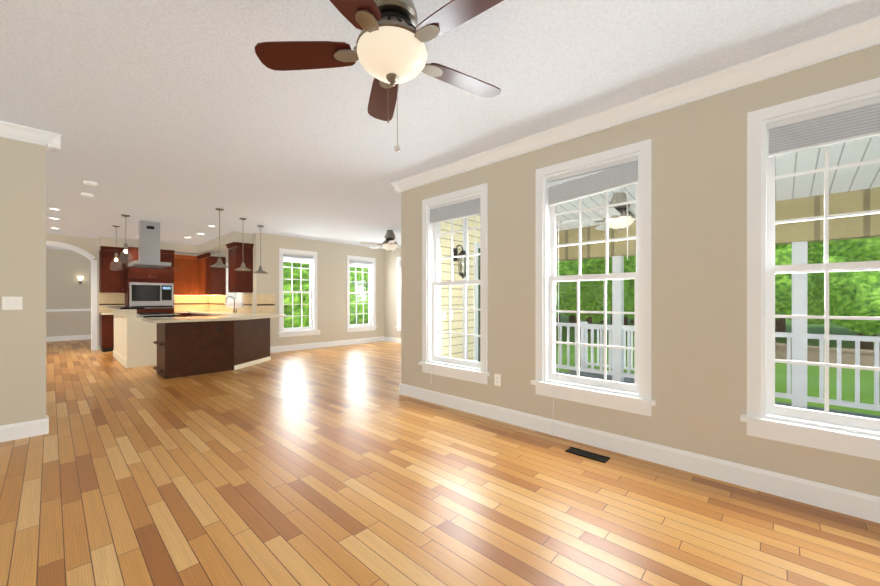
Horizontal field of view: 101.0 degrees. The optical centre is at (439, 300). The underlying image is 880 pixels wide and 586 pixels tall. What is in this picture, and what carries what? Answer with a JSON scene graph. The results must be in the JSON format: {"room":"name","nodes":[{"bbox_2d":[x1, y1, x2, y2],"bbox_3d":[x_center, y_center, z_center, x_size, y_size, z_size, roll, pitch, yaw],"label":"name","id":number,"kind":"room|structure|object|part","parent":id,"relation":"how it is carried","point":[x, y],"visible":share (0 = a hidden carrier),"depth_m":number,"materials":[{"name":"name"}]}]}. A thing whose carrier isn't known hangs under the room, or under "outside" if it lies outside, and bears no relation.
{"room":"living room","nodes":[
{"label":"living room","id":0,"kind":"room"},
{"bbox_2d":[0,137,45,425],"bbox_3d":[-4.032,-0.151,3.001,0.150,2.750,1.050,0,0,43],"label":"wall","id":1,"kind":"structure","parent":0,"point":[23,275],"depth_m":3.23,"materials":[{"name":"beige paint"}]},
{"bbox_2d":[2,297,21,309],"bbox_3d":[-3.749,0.024,3.182,0.016,0.116,0.116,0,0,43],"label":"switch plate","id":2,"kind":"object","parent":1,"relation":"attached to","point":[11,303],"visible":1,"depth_m":3.18,"materials":[{"name":"white plastic"}]},
{"bbox_2d":[0,120,60,150],"bbox_3d":[-3.829,-1.470,3.059,0.125,0.112,0.875,0,0,43],"label":"crown molding","id":3,"kind":"structure","parent":1,"relation":"attached to","point":[8,130],"depth_m":3.23,"materials":[{"name":"white wood"}]},
{"bbox_2d":[46,248,90,336],"bbox_3d":[-11.547,-0.162,10.925,0.150,2.750,5.700,0,0,43],"label":"wall","id":4,"kind":"structure","parent":0,"point":[65,269],"depth_m":11.04,"materials":[{"name":"beige paint"}]},
{"bbox_2d":[46,309,90,311],"bbox_3d":[-11.484,0.293,10.867,0.022,0.070,5.400,0,0,43],"label":"trim","id":5,"kind":"structure","parent":4,"relation":"attached to","point":[49,310],"depth_m":11.01,"materials":[{"name":"white wood"}]},
{"bbox_2d":[46,233,197,349],"bbox_3d":[-8.863,-0.159,8.562,0.200,2.750,5.900,0,0,43],"label":"wall","id":6,"kind":"structure","parent":0,"point":[89,245],"depth_m":8.80,"materials":[{"name":"beige paint"}]},
{"bbox_2d":[46,241,96,349],"bbox_3d":[-9.002,-0.073,8.398,0.220,2.580,1.550,0,0,43],"label":"door frame","id":7,"kind":"structure","parent":6,"relation":"attached to","point":[89,256],"depth_m":8.83,"materials":[{"name":"white wood"}]},
{"bbox_2d":[99,248,125,291],"bbox_3d":[-8.096,-0.704,8.970,0.356,1.021,0.455,0,0,43],"label":"upper cabinet","id":8,"kind":"object","parent":6,"relation":"attached to","point":[109,280],"depth_m":8.83,"materials":[{"name":"brown wood"}]},
{"bbox_2d":[174,256,189,295],"bbox_3d":[-7.111,-0.646,10.028,0.356,0.999,0.515,0,0,43],"label":"upper cabinet","id":9,"kind":"object","parent":6,"relation":"attached to","point":[181,266],"depth_m":9.86,"materials":[{"name":"brown wood"}]},
{"bbox_2d":[186,256,193,295],"bbox_3d":[-6.931,-0.691,10.186,0.404,1.090,0.182,0,0,43],"label":"upper cabinet","id":10,"kind":"object","parent":6,"relation":"attached to","point":[191,258],"depth_m":10.03,"materials":[{"name":"brown wood"}]},
{"bbox_2d":[138,220,161,263],"bbox_3d":[-5.699,-1.130,7.116,0.260,0.798,0.300,0,0,43],"label":"hood chimney","id":11,"kind":"object","parent":0,"relation":"attached to","point":[149,244],"depth_m":7.01,"materials":[{"name":"silver metal"}]},
{"bbox_2d":[119,220,178,271],"bbox_3d":[-5.699,-1.064,7.115,1.120,0.930,0.800,0,0,43],"label":"hood","id":12,"kind":"object","parent":11,"relation":"attached to","point":[148,232],"depth_m":7.00,"materials":[{"name":"silver metal"}]},
{"bbox_2d":[209,251,252,307],"bbox_3d":[-5.540,-0.160,9.634,3.600,2.750,0.200,0,0,43],"label":"wall","id":13,"kind":"structure","parent":0,"point":[224,254],"depth_m":9.64,"materials":[{"name":"beige paint"}]},
{"bbox_2d":[99,293,274,312],"bbox_3d":[-6.121,0.051,8.704,3.612,0.490,2.755,0,0,43],"label":"backsplash","id":14,"kind":"structure","parent":13,"relation":"attached to","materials":[{"name":"tile"}]},
{"bbox_2d":[194,256,201,295],"bbox_3d":[-6.536,-0.691,10.144,0.382,1.090,0.406,0,0,43],"label":"upper cabinet","id":15,"kind":"object","parent":13,"relation":"attached to","point":[197,259],"depth_m":10.08,"materials":[{"name":"brown wood"}]},
{"bbox_2d":[202,256,205,295],"bbox_3d":[-6.266,-0.646,9.926,0.530,0.999,0.357,0,0,43],"label":"upper cabinet","id":16,"kind":"object","parent":13,"relation":"attached to","point":[203,257],"depth_m":9.75,"materials":[{"name":"brown wood"}]},
{"bbox_2d":[206,256,225,295],"bbox_3d":[-5.979,-0.645,9.658,0.475,0.999,0.357,0,0,43],"label":"upper cabinet","id":17,"kind":"object","parent":13,"relation":"attached to","point":[215,277],"depth_m":9.49,"materials":[{"name":"brown wood"}]},
{"bbox_2d":[177,295,214,295],"bbox_3d":[-6.547,-0.140,9.791,1.387,0.006,0.837,0,0,43],"label":"light","id":18,"kind":"object","parent":17,"relation":"attached to","point":[177,295],"depth_m":10.04,"materials":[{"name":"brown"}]},
{"bbox_2d":[224,262,242,307],"bbox_3d":[-5.134,-0.407,9.226,1.250,1.175,0.267,0,0,43],"label":"sink window","id":19,"kind":"structure","parent":13,"relation":"in","point":[230,303],"depth_m":9.46,"materials":[{"name":"white"}]},
{"bbox_2d":[226,244,252,291],"bbox_3d":[-4.601,-0.693,8.375,0.510,1.020,0.357,0,0,43],"label":"upper cabinet","id":20,"kind":"object","parent":13,"relation":"attached to","point":[238,281],"depth_m":8.22,"materials":[{"name":"brown wood"}]},
{"bbox_2d":[253,233,383,346],"bbox_3d":[-2.916,-0.160,9.663,0.200,2.750,3.820,0,0,43],"label":"wall","id":21,"kind":"structure","parent":0,"point":[331,291],"depth_m":9.43,"materials":[{"name":"beige paint"}]},
{"bbox_2d":[278,248,318,336],"bbox_3d":[-3.527,-0.182,8.975,0.267,2.105,1.020,0,0,43],"label":"window","id":22,"kind":"structure","parent":21,"relation":"in","point":[297,256],"depth_m":8.97,"materials":[{"name":"white wood"}]},
{"bbox_2d":[346,255,376,331],"bbox_3d":[-2.276,-0.184,10.318,0.267,2.105,1.020,0,0,43],"label":"window","id":23,"kind":"structure","parent":21,"relation":"in","point":[369,263],"depth_m":10.39,"materials":[{"name":"white wood"}]},
{"bbox_2d":[384,246,400,337],"bbox_3d":[0.228,-0.160,9.208,5.020,2.750,0.200,0,0,43],"label":"wall","id":24,"kind":"structure","parent":0,"point":[390,292],"depth_m":10.63,"materials":[{"name":"beige paint"}]},
{"bbox_2d":[395,257,400,330],"bbox_3d":[-0.819,-0.183,10.154,1.020,2.105,0.267,0,0,43],"label":"window","id":25,"kind":"structure","parent":24,"relation":"in","point":[398,326],"depth_m":10.36,"materials":[{"name":"white wood"}]},
{"bbox_2d":[401,189,411,385],"bbox_3d":[0.886,-0.155,6.087,0.200,2.750,3.870,0,0,43],"label":"wall","id":26,"kind":"structure","parent":0,"point":[406,287],"depth_m":4.67,"materials":[{"name":"beige paint"}]},
{"bbox_2d":[0,339,879,585],"bbox_3d":[-3.390,1.280,6.075,18.700,0.120,9.720,0,0,43],"label":"floor","id":27,"kind":"structure","parent":0,"point":[346,465],"depth_m":2.22,"materials":[{"name":"brown wood"}]},
{"bbox_2d":[99,312,125,351],"bbox_3d":[-7.990,0.776,8.873,0.646,0.881,0.455,0,0,43],"label":"base cabinet","id":28,"kind":"object","parent":27,"relation":"on","point":[110,327],"depth_m":8.52,"materials":[{"name":"brown wood"}]},
{"bbox_2d":[102,312,109,315],"bbox_3d":[-7.986,0.315,8.875,0.649,0.040,0.465,0,0,43],"label":"countertop","id":29,"kind":"structure","parent":28,"relation":"on","point":[103,313],"depth_m":8.56,"materials":[{"name":"beige stone"}]},
{"bbox_2d":[122,248,173,311],"bbox_3d":[-7.501,-0.044,9.383,0.666,2.520,0.920,0,0,43],"label":"tall cabinet","id":30,"kind":"object","parent":27,"relation":"on","point":[149,287],"depth_m":9.10,"materials":[{"name":"brown wood"}]},
{"bbox_2d":[129,282,173,307],"bbox_3d":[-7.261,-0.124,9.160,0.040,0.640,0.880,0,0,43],"label":"microwave","id":31,"kind":"object","parent":30,"relation":"in","point":[141,294],"depth_m":9.15,"materials":[{"name":"silver metal"}]},
{"bbox_2d":[178,312,185,315],"bbox_3d":[-7.072,0.774,9.859,0.646,0.881,0.318,0,0,43],"label":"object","id":32,"kind":"object","parent":27,"relation":"on","point":[179,313],"depth_m":9.63,"materials":[{"name":"brown wood"}]},
{"bbox_2d":[186,312,193,315],"bbox_3d":[-6.378,0.775,9.816,0.482,0.881,0.673,0,0,43],"label":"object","id":33,"kind":"object","parent":27,"relation":"on","point":[187,313],"depth_m":9.69,"materials":[{"name":"brown wood"}]},
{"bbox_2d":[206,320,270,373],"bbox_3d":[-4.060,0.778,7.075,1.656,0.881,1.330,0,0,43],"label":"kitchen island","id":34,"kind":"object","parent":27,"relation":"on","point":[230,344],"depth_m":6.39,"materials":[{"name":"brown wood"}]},
{"bbox_2d":[106,304,129,307],"bbox_3d":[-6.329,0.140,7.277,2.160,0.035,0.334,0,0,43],"label":"countertop","id":35,"kind":"structure","parent":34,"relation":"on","point":[107,305],"depth_m":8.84,"materials":[{"name":"beige stone"}]},
{"bbox_2d":[126,312,177,315],"bbox_3d":[-6.030,0.300,7.635,2.050,0.035,0.593,0,0,43],"label":"countertop","id":36,"kind":"structure","parent":34,"relation":"on","point":[127,313],"depth_m":6.81,"materials":[{"name":"beige stone"}]},
{"bbox_2d":[134,312,169,315],"bbox_3d":[-5.672,0.255,7.176,0.720,0.031,0.460,0,0,43],"label":"cooktop","id":37,"kind":"object","parent":36,"relation":"in","point":[135,313],"depth_m":6.96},
{"bbox_2d":[134,312,284,323],"bbox_3d":[-4.121,0.313,6.824,1.890,0.040,2.300,0,0,43],"label":"countertop","id":38,"kind":"structure","parent":34,"relation":"on","point":[229,315],"depth_m":6.36,"materials":[{"name":"beige stone"}]},
{"bbox_2d":[206,312,225,315],"bbox_3d":[-5.454,0.315,8.970,2.927,0.040,0.651,0,0,43],"label":"countertop","id":39,"kind":"structure","parent":34,"relation":"on","point":[207,313],"depth_m":8.29,"materials":[{"name":"beige stone"}]},
{"bbox_2d":[226,296,236,312],"bbox_3d":[-5.074,0.096,8.807,0.255,0.401,0.213,0,0,43],"label":"faucet","id":40,"kind":"object","parent":39,"relation":"on","point":[229,296],"depth_m":8.87,"materials":[{"name":"silver metal"}]},
{"bbox_2d":[565,447,609,462],"bbox_3d":[1.166,1.220,2.875,0.310,0.009,0.110,0,0,43],"label":"floor vent","id":41,"kind":"object","parent":27,"relation":"in","point":[589,455],"visible":0.94,"depth_m":2.86,"materials":[{"name":"black metal"}]},
{"bbox_2d":[0,0,879,249],"bbox_3d":[-3.390,-1.605,6.071,18.700,0.150,9.720,0,0,43],"label":"ceiling","id":42,"kind":"structure","parent":0,"point":[178,120],"depth_m":2.67,"materials":[{"name":"white paint"}]},
{"bbox_2d":[80,193,93,196],"bbox_3d":[-5.065,-1.511,5.213,0.138,0.034,0.138,0,0,31],"label":"smoke detector","id":43,"kind":"object","parent":42,"relation":"attached to","point":[83,194],"depth_m":5.17,"materials":[{"name":"white plastic"}]},
{"bbox_2d":[83,181,97,185],"bbox_3d":[-4.523,-1.510,4.694,0.138,0.034,0.138,0,0,31],"label":"smoke detector","id":44,"kind":"object","parent":42,"relation":"attached to","point":[90,183],"depth_m":4.67,"materials":[{"name":"white plastic"}]},
{"bbox_2d":[111,225,122,270],"bbox_3d":[-6.652,-1.071,7.457,0.216,0.922,0.216,0,0,43],"label":"glass pendant light","id":45,"kind":"object","parent":42,"relation":"hanging from","point":[116,254],"visible":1,"depth_m":7.45,"materials":[{"name":"clear glass"}]},
{"bbox_2d":[118,214,131,263],"bbox_3d":[-5.635,-1.095,6.509,0.216,0.872,0.216,0,0,43],"label":"glass pendant light","id":46,"kind":"object","parent":42,"relation":"hanging from","point":[125,244],"visible":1,"depth_m":6.49,"materials":[{"name":"clear glass"}]},
{"bbox_2d":[98,236,197,255],"bbox_3d":[-7.441,-1.419,9.642,0.399,0.228,2.373,0,0,43],"label":"soffit","id":47,"kind":"object","parent":42,"relation":"attached to","point":[103,242],"depth_m":9.08,"materials":[{"name":"beige paint"}]},
{"bbox_2d":[210,208,228,267],"bbox_3d":[-3.688,-1.045,6.076,0.284,0.970,0.284,0,0,43],"label":"pendant light","id":48,"kind":"object","parent":42,"relation":"hanging from","point":[219,264],"visible":1,"depth_m":6.07,"materials":[{"name":"silver metal"}]},
{"bbox_2d":[198,232,252,255],"bbox_3d":[-5.530,-1.418,9.209,2.987,0.228,0.401,0,0,43],"label":"soffit","id":49,"kind":"object","parent":42,"relation":"attached to","point":[211,247],"depth_m":8.47,"materials":[{"name":"beige paint"}]},
{"bbox_2d":[235,218,251,270],"bbox_3d":[-3.677,-1.046,6.777,0.284,0.970,0.284,0,0,43],"label":"pendant light","id":50,"kind":"object","parent":42,"relation":"hanging from","point":[242,268],"visible":1,"depth_m":6.75,"materials":[{"name":"silver metal"}]},
{"bbox_2d":[253,225,267,273],"bbox_3d":[-3.680,-1.047,7.449,0.284,0.970,0.284,0,0,43],"label":"pendant light","id":51,"kind":"object","parent":42,"relation":"hanging from","point":[260,271],"visible":1,"depth_m":7.44,"materials":[{"name":"silver metal"}]},
{"bbox_2d":[255,0,503,151],"bbox_3d":[-0.192,-1.125,1.742,1.254,0.798,1.285,0,0,43],"label":"ceiling fan","id":52,"kind":"object","parent":42,"relation":"hanging from","point":[389,52],"visible":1,"depth_m":1.71,"materials":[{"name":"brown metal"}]},
{"bbox_2d":[360,230,400,251],"bbox_3d":[-1.131,-1.134,7.963,1.244,0.798,1.287,0,0,43],"label":"ceiling fan","id":53,"kind":"object","parent":42,"relation":"hanging from","point":[389,243],"visible":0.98,"depth_m":7.83,"materials":[{"name":"silver metal"}]},
{"bbox_2d":[412,45,879,496],"bbox_3d":[1.896,-0.150,2.638,5.980,2.750,0.200,0,0,43],"label":"wall","id":54,"kind":"structure","parent":0,"point":[699,291],"depth_m":2.63,"materials":[{"name":"beige paint"}]},
{"bbox_2d":[0,335,879,522],"bbox_3d":[-3.407,1.150,6.057,18.400,0.140,9.370,0,0,43],"label":"baseboard","id":55,"kind":"structure","parent":54,"relation":"attached to","point":[846,501],"depth_m":2.79,"materials":[{"name":"white wood"}]},
{"bbox_2d":[418,183,489,384],"bbox_3d":[0.195,-0.125,4.183,1.020,2.205,0.283,0,0,43],"label":"window","id":56,"kind":"structure","parent":54,"relation":"in","point":[466,203],"depth_m":4.21,"materials":[{"name":"white wood"}]},
{"bbox_2d":[494,374,500,385],"bbox_3d":[0.588,0.813,3.713,0.072,0.118,0.010,0,0,43],"label":"outlet","id":57,"kind":"object","parent":54,"relation":"attached to","point":[497,379],"visible":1,"depth_m":3.71,"materials":[{"name":"white plastic"}]},
{"bbox_2d":[531,139,655,435],"bbox_3d":[1.309,-0.009,3.145,1.020,2.435,0.283,0,0,43],"label":"window","id":58,"kind":"structure","parent":54,"relation":"in","point":[607,171],"depth_m":3.09,"materials":[{"name":"white wood"}]},
{"bbox_2d":[391,16,879,191],"bbox_3d":[1.687,-1.469,2.628,6.275,0.112,0.095,0,0,43],"label":"crown molding","id":59,"kind":"structure","parent":54,"relation":"attached to","point":[863,35],"depth_m":2.58,"materials":[{"name":"white wood"}]},
{"bbox_2d":[441,136,879,418],"bbox_3d":[5.364,-0.006,3.131,10.377,3.460,5.250,0,0,43],"label":"porch","id":60,"kind":"object","parent":54,"relation":"attached to","point":[799,249],"depth_m":4.65,"materials":[{"name":"grey wood"}]},
{"bbox_3d":[3.865,1.109,6.853,3.065,1.220,1.850,0,0,43],"label":"railing","id":61,"kind":"part","parent":60,"relation":"part of","materials":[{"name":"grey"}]},
{"bbox_3d":[5.798,0.313,3.581,10.355,2.120,0.140,0,0,43],"label":"railing","id":62,"kind":"part","parent":60,"relation":"part of","materials":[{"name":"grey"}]},
{"bbox_2d":[740,77,879,460],"bbox_3d":[2.424,-0.172,2.116,1.020,2.105,0.267,0,0,43],"label":"window","id":63,"kind":"structure","parent":54,"relation":"in","point":[845,114],"depth_m":2.24,"materials":[{"name":"white wood"}]},
{"label":"outside","id":64,"kind":"structure","parent":0,"visible":0},
{"bbox_2d":[556,312,879,415],"bbox_3d":[9.873,1.878,17.965,130.000,0.150,120.000,0,0,43],"label":"ground","id":65,"kind":"structure","parent":64,"point":[812,370],"depth_m":9.41,"materials":[{"name":"green plant"}]},
{"bbox_2d":[283,262,309,286],"bbox_3d":[-5.546,-1.516,13.930,5.165,6.650,4.565,0,0,43],"label":"tree","id":66,"kind":"object","parent":65,"relation":"on","point":[296,275],"depth_m":12.68,"materials":[{"name":"green plant"}]},
{"bbox_2d":[283,283,309,327],"bbox_3d":[-4.194,0.562,11.698,2.228,2.499,2.457,0,0,43],"label":"tree","id":67,"kind":"object","parent":65,"relation":"on","point":[287,323],"depth_m":11.16,"materials":[{"name":"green plant"}]},
{"bbox_2d":[350,267,367,287],"bbox_3d":[-3.230,-1.707,14.929,4.891,7.028,5.055,0,0,43],"label":"tree","id":68,"kind":"object","parent":65,"relation":"on","point":[358,273],"depth_m":13.20,"materials":[{"name":"green plant"}]},
{"bbox_2d":[350,285,367,323],"bbox_3d":[-2.935,0.622,12.905,2.106,2.376,2.260,0,0,43],"label":"tree","id":69,"kind":"object","parent":65,"relation":"on","point":[359,309],"depth_m":12.00,"materials":[{"name":"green plant"}]},
{"bbox_2d":[350,275,367,287],"bbox_3d":[-3.230,0.057,14.378,2.488,3.502,2.861,0,0,43],"label":"tree","id":70,"kind":"object","parent":65,"relation":"on","point":[358,280],"depth_m":13.15,"materials":[{"name":"green plant"}]},
{"bbox_2d":[556,283,576,317],"bbox_3d":[6.181,-0.275,22.107,4.519,4.145,3.893,0,0,43],"label":"tree","id":71,"kind":"object","parent":65,"relation":"on","point":[565,290],"depth_m":20.53,"materials":[{"name":"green plant"}]},
{"bbox_2d":[569,315,576,326],"bbox_3d":[8.671,-5.182,24.682,7.960,13.951,9.368,0,0,43],"label":"tree","id":72,"kind":"object","parent":65,"relation":"on","point":[572,318],"depth_m":24.36,"materials":[{"name":"brown plant"}]},
{"bbox_2d":[556,258,603,285],"bbox_3d":[3.161,-2.707,13.317,6.276,9.032,5.566,0,0,43],"label":"tree","id":73,"kind":"object","parent":65,"relation":"on","point":[572,268],"depth_m":12.88,"materials":[{"name":"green plant"}]},
{"bbox_2d":[560,282,607,331],"bbox_3d":[9.416,-0.365,21.318,4.514,4.327,4.060,0,0,43],"label":"tree","id":74,"kind":"object","parent":65,"relation":"on","point":[585,297],"depth_m":20.69,"materials":[{"name":"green plant"}]},
{"bbox_2d":[583,272,600,283],"bbox_3d":[5.288,-4.665,18.817,8.169,12.934,8.140,0,0,43],"label":"tree","id":75,"kind":"object","parent":65,"relation":"on","point":[592,281],"depth_m":18.54,"materials":[{"name":"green plant"}]},
{"bbox_2d":[586,256,635,324],"bbox_3d":[6.992,-3.953,13.754,7.550,11.523,7.814,0,0,43],"label":"tree","id":76,"kind":"object","parent":65,"relation":"on","point":[594,268],"depth_m":13.41,"materials":[{"name":"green plant"}]},
{"bbox_2d":[587,279,634,334],"bbox_3d":[10.219,-0.184,19.013,4.343,3.972,4.309,0,0,43],"label":"tree","id":77,"kind":"object","parent":65,"relation":"on","point":[629,292],"depth_m":18.48,"materials":[{"name":"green plant"}]},
{"bbox_2d":[624,316,627,324],"bbox_3d":[10.825,-5.219,22.601,9.051,14.031,9.911,0,0,43],"label":"tree","id":78,"kind":"object","parent":65,"relation":"on","point":[625,321],"depth_m":22.08,"materials":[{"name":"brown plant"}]},
{"bbox_2d":[776,318,785,331],"bbox_3d":[17.381,-3.573,17.530,9.985,10.753,8.462,0,0,43],"label":"tree","id":79,"kind":"object","parent":65,"relation":"on","point":[780,322],"depth_m":17.74,"materials":[{"name":"brown plant"}]},
{"bbox_2d":[775,244,824,341],"bbox_3d":[14.826,-0.358,15.921,4.297,4.328,4.174,0,0,43],"label":"tree","id":80,"kind":"object","parent":65,"relation":"on","point":[783,294],"depth_m":14.52,"materials":[{"name":"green plant"}]},
{"bbox_2d":[775,343,879,367],"bbox_3d":[11.832,1.573,10.767,6.918,0.480,2.651,0,0,43],"label":"stone wall","id":81,"kind":"structure","parent":65,"relation":"on","point":[781,350],"depth_m":10.02,"materials":[{"name":"grey stone"}]},
{"bbox_2d":[775,237,879,263],"bbox_3d":[17.081,-3.248,14.749,8.045,10.112,8.252,0,0,43],"label":"tree","id":82,"kind":"object","parent":65,"relation":"on","point":[846,245],"depth_m":12.78,"materials":[{"name":"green plant"}]},
{"bbox_2d":[811,254,879,349],"bbox_3d":[15.457,-0.035,12.678,3.449,3.691,3.692,0,0,43],"label":"tree","id":83,"kind":"object","parent":65,"relation":"on","point":[854,309],"depth_m":12.49,"materials":[{"name":"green plant"}]}
]}

